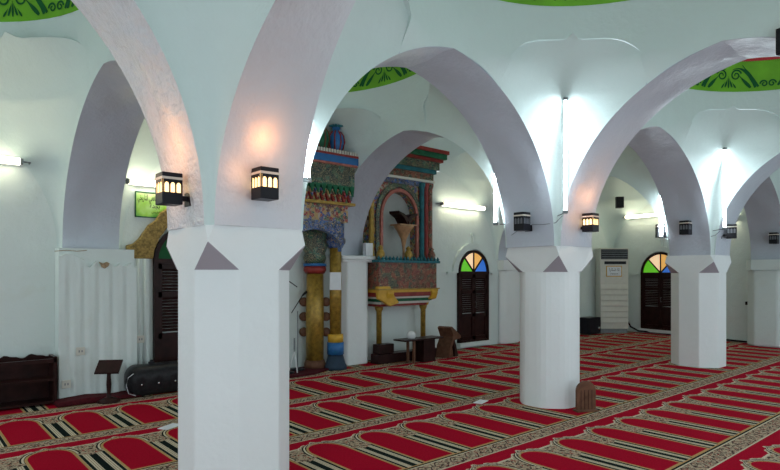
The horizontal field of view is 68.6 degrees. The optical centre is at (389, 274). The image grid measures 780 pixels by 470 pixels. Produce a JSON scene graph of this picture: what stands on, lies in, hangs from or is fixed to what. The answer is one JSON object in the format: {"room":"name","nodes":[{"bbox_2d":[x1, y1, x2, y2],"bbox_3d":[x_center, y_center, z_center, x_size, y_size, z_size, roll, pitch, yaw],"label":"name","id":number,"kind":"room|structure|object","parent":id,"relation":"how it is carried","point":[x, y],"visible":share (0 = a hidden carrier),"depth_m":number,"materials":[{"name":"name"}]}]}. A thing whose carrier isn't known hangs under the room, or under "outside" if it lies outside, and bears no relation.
{"room":"mosque","nodes":[
{"label":"mosque","id":0,"kind":"room"},
{"bbox_2d":[0,10,114,247],"bbox_3d":[-3.805,-2.267,4.145,3.195,3.934,3.450,0,0,-41],"label":"ceiling","id":1,"kind":"structure","parent":0,"point":[49,67],"depth_m":5.94,"materials":[{"name":"white paint"}]},
{"bbox_2d":[0,0,78,21],"bbox_3d":[-3.805,-2.810,4.145,3.284,0.480,3.531,0,0,-41],"label":"trim","id":2,"kind":"structure","parent":1,"relation":"attached to","point":[10,10],"depth_m":5.77,"materials":[{"name":"green paint"}]},
{"bbox_2d":[134,0,274,224],"bbox_3d":[-1.261,-2.277,1.223,3.202,3.954,3.100,0,0,-41],"label":"ceiling","id":3,"kind":"structure","parent":0,"point":[206,45],"depth_m":3.26,"materials":[{"name":"white paint"}]},
{"bbox_2d":[0,139,606,367],"bbox_3d":[-0.302,-0.240,9.645,16.800,3.320,0.250,0,0,-41],"label":"wall","id":4,"kind":"structure","parent":0,"point":[28,241],"depth_m":7.14,"materials":[{"name":"paint"}]},
{"bbox_2d":[0,156,30,165],"bbox_3d":[-4.394,-1.220,5.816,1.278,0.072,0.136,0,0,-41],"label":"lamp","id":5,"kind":"object","parent":4,"relation":"attached to","point":[5,160],"visible":1,"depth_m":6.09,"materials":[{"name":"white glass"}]},
{"bbox_2d":[125,178,154,187],"bbox_3d":[-2.755,-1.130,7.241,1.258,0.072,0.136,0,0,-41],"label":"lamp","id":6,"kind":"object","parent":4,"relation":"attached to","point":[130,181],"visible":0.31,"depth_m":6.95,"materials":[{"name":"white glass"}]},
{"bbox_2d":[134,258,148,363],"bbox_3d":[-3.110,0.600,6.961,0.320,1.600,0.112,0,0,-41],"label":"pilaster","id":7,"kind":"object","parent":4,"relation":"attached to","point":[142,265],"visible":0.29,"depth_m":6.99,"materials":[{"name":"white paint"}]},
{"bbox_2d":[137,335,143,342],"bbox_3d":[-3.028,0.780,6.944,0.090,0.090,0.016,0,0,-41],"label":"wall socket","id":8,"kind":"object","parent":7,"relation":"attached to","point":[140,339],"visible":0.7,"depth_m":6.94,"materials":[{"name":"beige plastic"}]},
{"bbox_2d":[125,208,166,258],"bbox_3d":[-2.579,-0.578,7.433,1.600,0.756,0.100,0,0,-41],"label":"trim","id":9,"kind":"structure","parent":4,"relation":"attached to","point":[144,246],"depth_m":7.04,"materials":[{"name":"paint"}]},
{"bbox_2d":[135,191,165,217],"bbox_3d":[-2.961,-0.870,7.148,0.430,0.315,0.026,0,0,-41],"label":"wall sign","id":10,"kind":"object","parent":4,"relation":"attached to","point":[145,206],"visible":0.73,"depth_m":7.09,"materials":[{"name":"green paint"}]},
{"bbox_2d":[153,231,177,361],"bbox_3d":[-2.579,0.385,7.433,0.990,2.070,0.120,0,0,-41],"label":"door","id":11,"kind":"structure","parent":4,"relation":"in","point":[165,345],"depth_m":7.22,"materials":[{"name":"brown wood"}]},
{"bbox_2d":[302,146,358,251],"bbox_3d":[-1.140,-1.055,8.231,1.180,1.430,0.760,0,0,-41],"label":"canopy","id":12,"kind":"object","parent":4,"relation":"attached to","point":[328,198],"visible":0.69,"depth_m":8.08,"materials":[{"name":"multicoloured paint"}]},
{"bbox_2d":[318,127,330,150],"bbox_3d":[-0.986,-1.985,8.100,0.275,0.530,0.273,0,0,-18],"label":"vase","id":13,"kind":"object","parent":12,"relation":"on","point":[325,139],"visible":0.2,"depth_m":8.01,"materials":[{"name":"green ceramic"}]},
{"bbox_2d":[328,124,344,151],"bbox_3d":[-0.778,-1.967,8.241,0.256,0.494,0.254,0,0,-18],"label":"vase","id":14,"kind":"object","parent":12,"relation":"on","point":[337,141],"visible":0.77,"depth_m":8.16,"materials":[{"name":"blue ceramic"}]},
{"bbox_2d":[363,146,449,343],"bbox_3d":[0.298,-0.405,9.670,1.698,3.550,0.500,0,0,-41],"label":"minbar","id":15,"kind":"object","parent":4,"relation":"attached to","point":[407,189],"visible":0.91,"depth_m":9.64,"materials":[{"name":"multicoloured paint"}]},
{"bbox_2d":[390,224,416,259],"bbox_3d":[0.229,-0.540,9.553,0.380,0.600,0.340,0,0,-41],"label":"wooden pedestal","id":16,"kind":"object","parent":15,"relation":"on","point":[403,230],"visible":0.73,"depth_m":9.48,"materials":[{"name":"brown wood"}]},
{"bbox_2d":[389,211,417,223],"bbox_3d":[0.229,-0.945,9.553,0.200,0.200,0.540,0,0,38],"label":"book","id":17,"kind":"object","parent":16,"relation":"on","point":[401,218],"visible":0.85,"depth_m":9.47,"materials":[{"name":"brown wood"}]},
{"bbox_2d":[436,202,485,210],"bbox_3d":[1.358,-1.300,10.816,1.279,0.072,0.136,0,0,-41],"label":"lamp","id":18,"kind":"object","parent":4,"relation":"attached to","point":[443,204],"visible":1,"depth_m":10.74,"materials":[{"name":"white glass"}]},
{"bbox_2d":[446,233,498,346],"bbox_3d":[1.632,0.275,11.094,1.480,2.170,0.120,0,0,-41],"label":"door","id":19,"kind":"structure","parent":4,"relation":"in","point":[473,327],"depth_m":11.07,"materials":[{"name":"brown wood"}]},
{"bbox_2d":[452,233,492,272],"bbox_3d":[1.614,-0.425,11.115,1.160,0.770,0.065,0,0,-41],"label":"fanlight window","id":20,"kind":"structure","parent":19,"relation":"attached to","point":[465,261],"depth_m":11.07,"materials":[{"name":"multicoloured glass"}]},
{"bbox_2d":[497,260,518,343],"bbox_3d":[2.476,0.550,11.785,0.640,1.700,0.160,0,0,-41],"label":"wall pier","id":21,"kind":"object","parent":4,"relation":"attached to","point":[508,277],"visible":0.85,"depth_m":11.64,"materials":[{"name":"paint"}]},
{"bbox_2d":[498,175,666,259],"bbox_3d":[3.517,-1.153,10.511,0.600,1.707,3.540,0,0,-41],"label":"arch","id":22,"kind":"object","parent":21,"relation":"on","point":[502,252],"visible":0.12,"depth_m":11.62,"materials":[{"name":"paint"}]},
{"bbox_2d":[655,224,665,237],"bbox_3d":[4.363,-0.706,9.134,0.208,0.211,0.141,0,0,11],"label":"wall lantern","id":23,"kind":"object","parent":22,"relation":"attached to","point":[657,226],"visible":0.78,"depth_m":9.09,"materials":[{"name":"black plastic"}]},
{"bbox_2d":[119,5,506,255],"bbox_3d":[-0.983,-2.282,6.599,3.085,3.964,3.450,0,0,-41],"label":"ceiling","id":24,"kind":"structure","parent":0,"point":[369,118],"depth_m":7.42,"materials":[{"name":"white paint"}]},
{"bbox_2d":[348,67,415,91],"bbox_3d":[-0.983,-2.840,6.599,3.171,0.480,3.525,0,0,-41],"label":"trim","id":25,"kind":"structure","parent":24,"relation":"attached to","point":[380,76],"depth_m":7.88,"materials":[{"name":"green paint"}]},
{"bbox_2d":[341,130,505,255],"bbox_3d":[0.408,-1.153,7.808,0.600,1.707,3.540,0,0,-41],"label":"arch","id":26,"kind":"object","parent":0,"point":[374,170],"visible":0.47,"depth_m":8.59,"materials":[{"name":"paint"}]},
{"bbox_2d":[304,46,553,247],"bbox_3d":[0.346,-1.159,5.071,3.175,1.717,0.600,0,0,-41],"label":"arch","id":27,"kind":"object","parent":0,"point":[510,150],"visible":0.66,"depth_m":5.69,"materials":[{"name":"paint"}]},
{"bbox_2d":[493,175,504,224],"bbox_3d":[1.232,-1.075,6.315,0.180,1.050,0.040,0,0,4],"label":"lamp","id":28,"kind":"object","parent":27,"relation":"attached to","point":[494,222],"visible":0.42,"depth_m":6.31,"materials":[{"name":"white glass"}]},
{"bbox_2d":[513,212,531,231],"bbox_3d":[1.401,-0.556,5.988,0.189,0.192,0.128,0,0,-41],"label":"wall lantern","id":29,"kind":"object","parent":27,"relation":"attached to","point":[521,219],"visible":1,"depth_m":5.93,"materials":[{"name":"black plastic"}]},
{"bbox_2d":[361,0,668,259],"bbox_3d":[1.962,-2.282,9.159,3.520,3.964,3.450,0,0,-41],"label":"ceiling","id":30,"kind":"structure","parent":0,"point":[459,165],"depth_m":10.68,"materials":[{"name":"white paint"}]},
{"bbox_2d":[301,0,779,245],"bbox_3d":[1.559,-2.207,3.674,3.085,3.814,3.100,0,0,-41],"label":"ceiling","id":31,"kind":"structure","parent":0,"point":[597,77],"depth_m":5.10,"materials":[{"name":"white paint"}]},
{"bbox_2d":[557,97,567,215],"bbox_3d":[1.691,-1.145,5.637,0.040,1.110,0.356,0,0,4],"label":"lamp","id":32,"kind":"object","parent":31,"relation":"attached to","point":[565,99],"visible":0.89,"depth_m":5.47,"materials":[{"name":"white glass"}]},
{"bbox_2d":[500,0,627,5],"bbox_3d":[1.559,-2.690,3.674,3.170,0.480,3.185,0,0,-41],"label":"trim","id":33,"kind":"structure","parent":31,"relation":"attached to","point":[527,2],"depth_m":5.20,"materials":[{"name":"green paint"}]},
{"bbox_2d":[596,91,725,247],"bbox_3d":[5.242,-2.282,12.010,3.970,3.964,3.450,0,0,-41],"label":"ceiling","id":34,"kind":"structure","parent":0,"point":[611,221],"depth_m":14.14,"materials":[{"name":"white paint"}]},
{"bbox_2d":[561,37,779,246],"bbox_3d":[2.950,-1.158,4.883,0.600,1.717,3.190,0,0,-41],"label":"arch","id":35,"kind":"object","parent":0,"point":[591,176],"visible":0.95,"depth_m":5.52,"materials":[{"name":"paint"}]},
{"bbox_2d":[580,213,598,231],"bbox_3d":[2.074,-0.546,5.997,0.128,0.192,0.189,0,0,-41],"label":"wall lantern","id":36,"kind":"object","parent":35,"relation":"attached to","point":[590,221],"visible":1,"depth_m":5.93,"materials":[{"name":"black plastic"}]},
{"bbox_2d":[776,28,779,55],"bbox_3d":[3.042,-1.760,4.312,0.237,0.200,0.147,0,0,-30],"label":"loudspeaker","id":37,"kind":"object","parent":35,"relation":"attached to","point":[778,29],"visible":1,"depth_m":4.30,"materials":[{"name":"black plastic"}]},
{"bbox_2d":[613,204,750,342],"bbox_3d":[6.925,-0.240,13.526,1.800,3.320,3.930,0,0,-41],"label":"wall","id":38,"kind":"structure","parent":0,"point":[637,235],"depth_m":12.17,"materials":[{"name":"paint"}]},
{"bbox_2d":[615,197,623,207],"bbox_3d":[5.581,-1.765,13.978,0.187,0.270,0.265,0,0,2],"label":"loudspeaker","id":39,"kind":"object","parent":38,"relation":"attached to","point":[619,201],"visible":1,"depth_m":13.85,"materials":[{"name":"black plastic"}]},
{"bbox_2d":[622,213,656,218],"bbox_3d":[6.139,-1.430,13.844,0.136,0.072,1.123,0,0,-36],"label":"lamp","id":40,"kind":"object","parent":38,"relation":"attached to","point":[652,214],"visible":0.71,"depth_m":13.88,"materials":[{"name":"white glass"}]},
{"bbox_2d":[630,238,670,333],"bbox_3d":[6.401,0.250,13.550,0.120,2.240,1.620,0,0,-32],"label":"door","id":41,"kind":"structure","parent":38,"relation":"in","point":[656,318],"depth_m":13.66,"materials":[{"name":"brown wood"}]},
{"bbox_2d":[636,238,667,273],"bbox_3d":[6.425,-0.450,13.564,0.065,0.840,1.300,0,0,-32],"label":"fanlight window","id":42,"kind":"structure","parent":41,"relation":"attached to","point":[649,263],"depth_m":13.68,"materials":[{"name":"multicoloured glass"}]},
{"bbox_2d":[747,259,779,347],"bbox_3d":[7.434,0.550,11.233,0.440,1.700,0.720,0,0,-41],"label":"wall pier","id":43,"kind":"object","parent":38,"relation":"attached to","point":[763,275],"visible":1,"depth_m":11.13,"materials":[{"name":"paint"}]},
{"bbox_2d":[744,176,779,259],"bbox_3d":[6.261,-1.158,10.212,3.240,1.715,0.600,0,0,-41],"label":"arch","id":44,"kind":"object","parent":43,"relation":"on","point":[762,209],"visible":0.23,"depth_m":11.08,"materials":[{"name":"paint"}]},
{"bbox_2d":[769,232,778,243],"bbox_3d":[7.394,-0.706,10.999,0.208,0.211,0.141,0,0,-41],"label":"wall lantern","id":45,"kind":"object","parent":44,"relation":"attached to","point":[773,237],"visible":1,"depth_m":10.93,"materials":[{"name":"black plastic"}]},
{"bbox_2d":[640,23,779,254],"bbox_3d":[4.505,-2.242,6.235,3.520,3.884,3.100,0,0,-41],"label":"ceiling","id":46,"kind":"structure","parent":0,"point":[751,138],"depth_m":8.01,"materials":[{"name":"white paint"}]},
{"bbox_2d":[713,147,726,230],"bbox_3d":[4.801,-1.235,8.340,0.040,1.170,0.356,0,0,4],"label":"lamp","id":47,"kind":"object","parent":46,"relation":"attached to","point":[724,148],"visible":0.89,"depth_m":8.17,"materials":[{"name":"white glass"}]},
{"bbox_2d":[689,57,779,91],"bbox_3d":[4.505,-2.760,6.235,3.594,0.480,3.186,0,0,-41],"label":"trim","id":48,"kind":"structure","parent":46,"relation":"attached to","point":[753,74],"depth_m":7.83,"materials":[{"name":"green paint"}]},
{"bbox_2d":[757,90,779,202],"bbox_3d":[7.474,-2.257,8.816,3.150,3.914,3.100,0,0,-41],"label":"ceiling","id":49,"kind":"structure","parent":0,"point":[775,176],"depth_m":10.54,"materials":[{"name":"white paint"}]},
{"bbox_3d":[2.370,1.510,7.029,17.600,0.180,8.700,0,0,-41],"label":"floor","id":50,"kind":"structure","parent":0,"visible":0},
{"bbox_2d":[0,331,632,419],"bbox_3d":[-0.119,1.410,9.149,15.925,0.020,0.693,0,0,-41],"label":"carpet","id":51,"kind":"object","parent":50,"relation":"on","point":[44,408],"visible":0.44,"depth_m":7.89,"materials":[{"name":"red carpet"}]},
{"bbox_2d":[0,354,56,409],"bbox_3d":[-4.327,1.130,5.732,1.690,0.541,0.290,0,0,-41],"label":"bookcase","id":52,"kind":"object","parent":51,"relation":"on","point":[30,380],"visible":0.91,"depth_m":6.16,"materials":[{"name":"brown wood"}]},
{"bbox_2d":[55,248,136,398],"bbox_3d":[-3.400,0.550,6.594,0.860,1.700,0.285,0,0,-41],"label":"wall pier","id":53,"kind":"object","parent":51,"relation":"on","point":[96,289],"visible":0.89,"depth_m":6.48,"materials":[{"name":"paint"}]},
{"bbox_2d":[62,380,70,388],"bbox_3d":[-3.556,1.200,6.286,0.090,0.090,0.016,0,0,-41],"label":"wall socket","id":54,"kind":"object","parent":53,"relation":"attached to","point":[65,383],"visible":1,"depth_m":6.28,"materials":[{"name":"beige plastic"}]},
{"bbox_2d":[76,347,84,355],"bbox_3d":[-3.450,0.850,6.378,0.090,0.090,0.016,0,0,-41],"label":"wall socket","id":55,"kind":"object","parent":53,"relation":"attached to","point":[79,350],"visible":1,"depth_m":6.37,"materials":[{"name":"beige plastic"}]},
{"bbox_2d":[62,60,144,248],"bbox_3d":[-2.373,-1.153,5.390,0.600,1.707,3.540,0,0,-41],"label":"arch","id":56,"kind":"object","parent":53,"relation":"on","point":[111,118],"visible":0.43,"depth_m":6.35,"materials":[{"name":"paint"}]},
{"bbox_2d":[54,390,141,407],"bbox_3d":[-3.250,1.365,6.383,0.855,0.070,0.260,0,0,-41],"label":"rug","id":57,"kind":"object","parent":51,"relation":"on","point":[82,399],"visible":0.77,"depth_m":6.23,"materials":[{"name":"red carpet"}]},
{"bbox_2d":[94,359,122,403],"bbox_3d":[-3.103,1.173,6.313,0.252,0.453,0.237,0,0,-10],"label":"book stand","id":58,"kind":"object","parent":51,"relation":"on","point":[108,367],"visible":1,"depth_m":6.29,"materials":[{"name":"brown wood"}]},
{"bbox_2d":[124,360,177,395],"bbox_3d":[-2.506,1.220,7.004,1.434,0.360,0.360,0,0,-41],"label":"bolster","id":59,"kind":"object","parent":51,"relation":"on","point":[157,377],"visible":0.44,"depth_m":6.60,"materials":[{"name":"black leather"}]},
{"bbox_2d":[289,366,328,377],"bbox_3d":[-1.400,1.385,8.104,1.520,0.030,0.590,0,0,-41],"label":"mat","id":60,"kind":"object","parent":51,"relation":"on","point":[307,372],"visible":0.1,"depth_m":8.05,"materials":[{"name":"red carpet"}]},
{"bbox_2d":[289,338,297,372],"bbox_3d":[-1.342,1.131,8.094,0.158,0.482,0.137,0,0,20],"label":"tripod stand","id":61,"kind":"object","parent":60,"relation":"on","point":[294,354],"visible":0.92,"depth_m":8.06,"materials":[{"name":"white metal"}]},
{"bbox_2d":[290,291,306,370],"bbox_3d":[-1.319,0.801,8.307,0.220,1.139,0.384,0,0,26],"label":"microphone stand","id":62,"kind":"object","parent":60,"relation":"on","point":[305,292],"visible":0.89,"depth_m":8.27,"materials":[{"name":"black metal"}]},
{"bbox_2d":[299,230,329,368],"bbox_3d":[-1.119,0.330,8.528,0.420,2.140,0.420,0,0,-41],"label":"column","id":63,"kind":"structure","parent":60,"relation":"on","point":[315,248],"depth_m":8.41,"materials":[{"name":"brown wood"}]},
{"bbox_2d":[325,224,346,370],"bbox_3d":[-0.813,0.320,8.542,0.340,2.160,0.340,0,0,-41],"label":"column","id":64,"kind":"structure","parent":51,"relation":"on","point":[335,361],"depth_m":8.46,"materials":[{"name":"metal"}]},
{"bbox_2d":[330,272,340,289],"bbox_3d":[-0.806,0.090,8.440,0.170,0.260,0.004,0,0,-1],"label":"paper notice","id":65,"kind":"object","parent":64,"relation":"attached to","point":[335,277],"visible":1,"depth_m":8.44,"materials":[{"name":"white paper"}]},
{"bbox_2d":[329,255,375,365],"bbox_3d":[-0.587,0.550,8.997,0.660,1.700,0.350,0,0,-41],"label":"wall pier","id":66,"kind":"object","parent":51,"relation":"on","point":[354,269],"visible":0.75,"depth_m":8.86,"materials":[{"name":"paint"}]},
{"bbox_2d":[363,243,372,255],"bbox_3d":[-0.352,-0.405,9.062,0.140,0.200,0.080,0,0,-41],"label":"box","id":67,"kind":"object","parent":66,"relation":"on","point":[367,247],"visible":1,"depth_m":9.03,"materials":[{"name":"paper"}]},
{"bbox_2d":[371,343,436,364],"bbox_3d":[0.271,1.250,9.444,1.360,0.300,0.200,0,0,-41],"label":"bench","id":68,"kind":"object","parent":51,"relation":"on","point":[383,353],"visible":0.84,"depth_m":9.08,"materials":[{"name":"brown wood"}]},
{"bbox_2d":[436,326,460,357],"bbox_3d":[1.011,1.138,9.881,0.260,0.524,0.476,0,0,32],"label":"book stand","id":69,"kind":"object","parent":51,"relation":"on","point":[446,346],"visible":1,"depth_m":9.75,"materials":[{"name":"brown wood"}]},
{"bbox_2d":[580,316,600,333],"bbox_3d":[4.733,1.190,13.532,0.500,0.380,0.325,0,0,-41],"label":"box","id":70,"kind":"object","parent":51,"relation":"on","point":[588,325],"visible":0.85,"depth_m":13.40,"materials":[{"name":"black plastic"}]},
{"bbox_2d":[595,248,628,332],"bbox_3d":[5.410,0.375,13.946,0.680,2.050,0.370,0,0,0],"label":"air conditioner","id":71,"kind":"object","parent":51,"relation":"on","point":[611,264],"visible":1,"depth_m":13.79,"materials":[{"name":"beige plastic"}]},
{"bbox_2d":[601,249,627,258],"bbox_3d":[5.409,-0.500,13.786,0.640,0.240,0.018,0,0,0],"label":"outlet","id":72,"kind":"object","parent":71,"relation":"attached to","point":[605,253],"depth_m":13.78,"materials":[{"name":"black plastic"}]},
{"bbox_2d":[0,332,670,453],"bbox_3d":[0.487,1.410,8.383,15.835,0.020,1.260,0,0,-41],"label":"carpet","id":73,"kind":"object","parent":50,"relation":"on","point":[35,431],"visible":0.78,"depth_m":6.59,"materials":[{"name":"red carpet"}]},
{"bbox_2d":[393,331,443,362],"bbox_3d":[0.468,1.143,9.232,0.860,0.515,0.280,0,0,-41],"label":"table","id":74,"kind":"object","parent":73,"relation":"on","point":[423,347],"depth_m":9.20,"materials":[{"name":"brown wood"}]},
{"bbox_2d":[0,339,741,469],"bbox_3d":[1.241,1.410,7.368,15.641,0.020,1.260,0,0,-41],"label":"carpet","id":75,"kind":"object","parent":50,"relation":"on","point":[151,448],"visible":0.56,"depth_m":5.78,"materials":[{"name":"red carpet"}]},
{"bbox_2d":[157,423,177,429],"bbox_3d":[-2.027,1.397,5.274,0.110,0.005,0.200,0,0,20],"label":"paper sheet","id":76,"kind":"object","parent":75,"relation":"on","point":[170,426],"visible":0.86,"depth_m":5.26,"materials":[{"name":"white paper"}]},
{"bbox_2d":[628,321,746,342],"bbox_3d":[6.643,1.230,12.921,0.301,0.322,2.742,0,0,-34],"label":"cable","id":77,"kind":"object","parent":75,"relation":"on","point":[628,321],"visible":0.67,"depth_m":13.46,"materials":[{"name":"black plastic"}]},
{"bbox_2d":[176,343,779,469],"bbox_3d":[1.942,1.410,6.309,15.310,0.020,1.260,0,0,-41],"label":"carpet","id":78,"kind":"object","parent":50,"relation":"on","point":[443,439],"visible":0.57,"depth_m":5.36,"materials":[{"name":"red carpet"}]},
{"bbox_2d":[166,225,304,469],"bbox_3d":[-1.045,0.550,3.862,0.679,1.700,0.679,0,0,-41],"label":"pillar","id":79,"kind":"structure","parent":78,"relation":"on","point":[233,281],"depth_m":3.55,"materials":[{"name":"paint"}]},
{"bbox_2d":[71,0,203,230],"bbox_3d":[-2.477,-1.316,2.617,3.285,2.031,0.600,0,0,-41],"label":"arch","id":80,"kind":"object","parent":79,"relation":"on","point":[121,25],"visible":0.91,"depth_m":3.46,"materials":[{"name":"paint"}]},
{"bbox_2d":[155,171,190,206],"bbox_3d":[-1.333,-0.526,3.531,0.189,0.192,0.128,0,0,-41],"label":"wall lantern","id":81,"kind":"object","parent":80,"relation":"attached to","point":[168,185],"visible":0.98,"depth_m":3.47,"materials":[{"name":"black plastic"}]},
{"bbox_2d":[214,0,355,229],"bbox_3d":[0.169,-1.211,2.466,0.600,1.823,3.190,0,0,-41],"label":"arch","id":82,"kind":"object","parent":79,"relation":"on","point":[270,121],"visible":0.94,"depth_m":3.41,"materials":[{"name":"paint"}]},
{"bbox_2d":[251,166,279,201],"bbox_3d":[-0.785,-0.556,3.525,0.128,0.192,0.189,0,0,-41],"label":"wall lantern","id":83,"kind":"object","parent":82,"relation":"attached to","point":[264,180],"visible":0.98,"depth_m":3.46,"materials":[{"name":"black plastic"}]},
{"bbox_2d":[303,138,311,182],"bbox_3d":[-0.588,-1.010,3.830,0.120,0.780,0.040,0,0,4],"label":"lamp","id":84,"kind":"object","parent":82,"relation":"attached to","point":[307,179],"visible":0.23,"depth_m":3.81,"materials":[{"name":"white glass"}]},
{"bbox_2d":[473,399,487,403],"bbox_3d":[1.001,1.397,6.302,0.100,0.005,0.190,0,0,32],"label":"paper sheet","id":85,"kind":"object","parent":78,"relation":"on","point":[480,401],"visible":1,"depth_m":6.30,"materials":[{"name":"white paper"}]},
{"bbox_2d":[506,246,592,408],"bbox_3d":[1.751,0.550,6.293,0.674,1.700,0.674,0,0,-41],"label":"pillar","id":86,"kind":"structure","parent":78,"relation":"on","point":[549,275],"depth_m":6.01,"materials":[{"name":"paint"}]},
{"bbox_2d":[573,381,598,412],"bbox_3d":[2.013,1.245,5.884,0.240,0.310,0.100,0,0,-10],"label":"wooden board","id":87,"kind":"object","parent":78,"relation":"on","point":[585,392],"visible":1,"depth_m":5.87,"materials":[{"name":"brown wood"}]},
{"bbox_2d":[665,255,730,367],"bbox_3d":[4.831,0.550,8.969,0.714,1.700,0.714,0,0,-41],"label":"pillar","id":88,"kind":"structure","parent":78,"relation":"on","point":[698,282],"depth_m":8.69,"materials":[{"name":"paint"}]},
{"bbox_2d":[628,126,710,255],"bbox_3d":[3.291,-1.153,7.631,3.610,1.705,0.600,0,0,-41],"label":"arch","id":89,"kind":"object","parent":88,"relation":"on","point":[674,177],"visible":0.46,"depth_m":8.46,"materials":[{"name":"paint"}]},
{"bbox_2d":[659,198,668,237],"bbox_3d":[4.341,-1.090,9.018,0.180,1.020,0.040,0,0,4],"label":"lamp","id":90,"kind":"object","parent":89,"relation":"attached to","point":[661,205],"visible":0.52,"depth_m":9.01,"materials":[{"name":"white glass"}]},
{"bbox_2d":[679,220,691,234],"bbox_3d":[4.503,-0.716,8.684,0.208,0.211,0.141,0,0,-41],"label":"wall lantern","id":91,"kind":"object","parent":89,"relation":"attached to","point":[685,227],"visible":1,"depth_m":8.62,"materials":[{"name":"black plastic"}]},
{"bbox_2d":[715,153,779,255],"bbox_3d":[6.059,-1.158,7.586,0.600,1.717,3.190,0,0,-41],"label":"arch","id":92,"kind":"object","parent":88,"relation":"on","point":[722,247],"visible":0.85,"depth_m":8.51,"materials":[{"name":"paint"}]},
{"bbox_2d":[721,224,736,238],"bbox_3d":[5.119,-0.656,8.638,0.208,0.211,0.141,0,0,32],"label":"wall lantern","id":93,"kind":"object","parent":92,"relation":"attached to","point":[731,232],"visible":0.88,"depth_m":8.57,"materials":[{"name":"black plastic"}]},
{"bbox_2d":[443,361,779,469],"bbox_3d":[2.652,1.410,5.256,15.000,0.020,1.260,0,0,-41],"label":"carpet","id":94,"kind":"object","parent":50,"relation":"on","point":[703,427],"visible":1,"depth_m":4.96,"materials":[{"name":"red carpet"}]},
{"bbox_2d":[710,429,779,469],"bbox_3d":[3.479,1.410,4.305,15.000,0.020,1.260,0,0,-41],"label":"carpet","id":95,"kind":"object","parent":50,"relation":"on","point":[764,454],"visible":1,"depth_m":4.36,"materials":[{"name":"red carpet"}]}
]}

